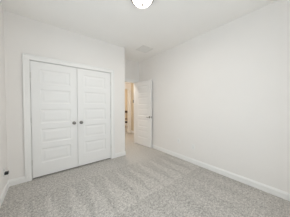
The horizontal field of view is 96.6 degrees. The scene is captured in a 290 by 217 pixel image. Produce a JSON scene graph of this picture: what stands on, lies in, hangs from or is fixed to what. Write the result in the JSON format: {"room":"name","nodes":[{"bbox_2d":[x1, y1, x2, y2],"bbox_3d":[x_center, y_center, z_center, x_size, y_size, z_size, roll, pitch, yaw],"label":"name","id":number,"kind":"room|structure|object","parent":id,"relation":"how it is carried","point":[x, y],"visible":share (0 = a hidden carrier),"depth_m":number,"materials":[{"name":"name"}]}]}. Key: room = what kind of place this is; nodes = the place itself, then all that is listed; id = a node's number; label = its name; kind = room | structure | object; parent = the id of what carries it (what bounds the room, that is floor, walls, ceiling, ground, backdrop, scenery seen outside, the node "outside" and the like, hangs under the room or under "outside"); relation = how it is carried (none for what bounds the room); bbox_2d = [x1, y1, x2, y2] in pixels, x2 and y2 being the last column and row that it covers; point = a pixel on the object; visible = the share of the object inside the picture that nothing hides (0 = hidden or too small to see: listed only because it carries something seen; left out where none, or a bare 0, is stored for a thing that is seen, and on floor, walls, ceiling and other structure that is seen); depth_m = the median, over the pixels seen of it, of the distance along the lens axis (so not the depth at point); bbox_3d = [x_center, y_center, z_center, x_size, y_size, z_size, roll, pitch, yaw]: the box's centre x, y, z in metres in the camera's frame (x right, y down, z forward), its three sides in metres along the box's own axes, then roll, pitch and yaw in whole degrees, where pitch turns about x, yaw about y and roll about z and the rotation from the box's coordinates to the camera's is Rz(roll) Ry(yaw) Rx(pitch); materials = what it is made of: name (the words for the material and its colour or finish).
{"room":"empty bedroom","nodes":[
{"label":"empty bedroom","id":0,"kind":"room"},
{"bbox_2d":[0,3,7,195],"bbox_3d":[-1.389,-0.110,0.927,0.120,2.743,4.020,-1,2,-38],"label":"wall","id":1,"kind":"structure","parent":0,"point":[3,128],"depth_m":1.86,"materials":[{"name":"white paint"}]},
{"bbox_2d":[0,181,8,207],"bbox_3d":[-1.163,1.216,0.782,0.014,0.100,3.192,-1,2,-38],"label":"baseboard","id":2,"kind":"structure","parent":1,"relation":"attached to","point":[5,190],"depth_m":1.79,"materials":[{"name":"white wood"}]},
{"bbox_2d":[3,10,124,179],"bbox_3d":[-1.552,-0.159,2.925,2.100,2.743,0.680,-1,2,-38],"label":"wall","id":3,"kind":"structure","parent":0,"point":[22,34],"depth_m":2.22,"materials":[{"name":"white paint"}]},
{"bbox_2d":[30,61,77,177],"bbox_3d":[-1.653,0.193,2.405,0.715,2.014,0.103,-1,2,-38],"label":"door","id":4,"kind":"structure","parent":3,"relation":"in","point":[53,87],"depth_m":2.39,"materials":[{"name":"white wood"}]},
{"bbox_2d":[8,151,125,186],"bbox_3d":[-1.536,1.162,2.949,2.114,0.100,0.674,-1,2,-38],"label":"baseboard","id":5,"kind":"structure","parent":3,"relation":"attached to","point":[19,180],"depth_m":2.12,"materials":[{"name":"white wood"}]},
{"bbox_2d":[22,53,114,181],"bbox_3d":[-1.406,0.150,2.673,1.610,2.138,0.138,-1,2,-38],"label":"trim","id":6,"kind":"structure","parent":3,"relation":"attached to","point":[26,58],"depth_m":2.19,"materials":[{"name":"white wood"}]},
{"bbox_2d":[77,68,110,165],"bbox_3d":[-1.086,0.181,2.852,0.715,2.014,0.103,-1,2,-38],"label":"door","id":7,"kind":"structure","parent":3,"relation":"in","point":[93,87],"depth_m":2.84,"materials":[{"name":"white wood"}]},
{"bbox_2d":[125,82,130,120],"bbox_3d":[-1.833,-0.255,6.777,4.720,2.743,2.520,-1,2,-38],"label":"wall","id":8,"kind":"structure","parent":0,"point":[125,89],"depth_m":8.64,"materials":[{"name":"beige paint"}]},
{"bbox_2d":[125,87,130,132],"bbox_3d":[-1.122,0.074,5.803,1.020,2.135,0.143,-1,2,-38],"label":"trim","id":9,"kind":"structure","parent":8,"relation":"attached to","point":[127,88],"depth_m":6.05,"materials":[{"name":"white wood"}]},
{"bbox_2d":[125,59,138,81],"bbox_3d":[-1.208,-0.178,3.705,3.845,2.743,0.120,-1,2,-38],"label":"wall","id":10,"kind":"structure","parent":0,"point":[131,67],"depth_m":4.21,"materials":[{"name":"white paint"}]},
{"bbox_2d":[125,78,137,142],"bbox_3d":[-0.627,0.115,4.156,0.897,2.135,0.143,-1,2,-38],"label":"trim","id":11,"kind":"structure","parent":10,"relation":"attached to","point":[126,79],"depth_m":4.35,"materials":[{"name":"white wood"}]},
{"bbox_2d":[131,83,133,130],"bbox_3d":[-0.147,-0.224,5.560,0.120,2.743,1.720,-1,2,-38],"label":"wall","id":12,"kind":"structure","parent":0,"point":[132,84],"depth_m":6.02,"materials":[{"name":"beige paint"}]},
{"bbox_2d":[0,0,277,61],"bbox_3d":[-0.476,-1.613,4.234,5.695,0.100,8.140,-1,2,-38],"label":"ceiling","id":13,"kind":"structure","parent":0,"point":[161,26],"depth_m":2.12,"materials":[{"name":"paint"}]},
{"bbox_2d":[131,0,153,7],"bbox_3d":[-0.035,-1.429,1.721,0.308,0.145,0.308,-1,2,-38],"label":"ceiling light","id":14,"kind":"object","parent":13,"relation":"attached to","point":[139,3],"visible":1,"depth_m":1.72,"materials":[{"name":"white glass"}]},
{"bbox_2d":[136,45,152,52],"bbox_3d":[-0.016,-1.536,3.351,0.330,0.012,0.330,-1,2,-38],"label":"ceiling vent","id":15,"kind":"object","parent":13,"relation":"in","point":[143,48],"visible":1,"depth_m":3.35,"materials":[{"name":"white metal"}]},
{"bbox_2d":[0,124,289,216],"bbox_3d":[-0.476,1.229,4.305,5.695,0.100,8.140,-1,2,-38],"label":"floor","id":16,"kind":"structure","parent":0,"point":[145,181],"depth_m":1.90,"materials":[{"name":"grey carpet"}]},
{"bbox_2d":[139,0,289,192],"bbox_3d":[1.092,-0.158,2.883,0.120,2.743,4.020,-1,2,-38],"label":"wall","id":17,"kind":"structure","parent":0,"point":[223,91],"depth_m":2.23,"materials":[{"name":"white paint"}]},
{"bbox_2d":[136,80,151,147],"bbox_3d":[-0.053,0.156,4.085,0.165,2.028,0.731,-1,2,-44],"label":"door","id":18,"kind":"structure","parent":17,"relation":"in","point":[143,88],"depth_m":4.03,"materials":[{"name":"white wood"}]},
{"bbox_2d":[152,144,289,200],"bbox_3d":[1.002,1.163,2.922,0.014,0.100,3.872,-1,2,-38],"label":"baseboard","id":19,"kind":"structure","parent":17,"relation":"attached to","point":[284,195],"depth_m":2.24,"materials":[{"name":"white wood"}]}
]}

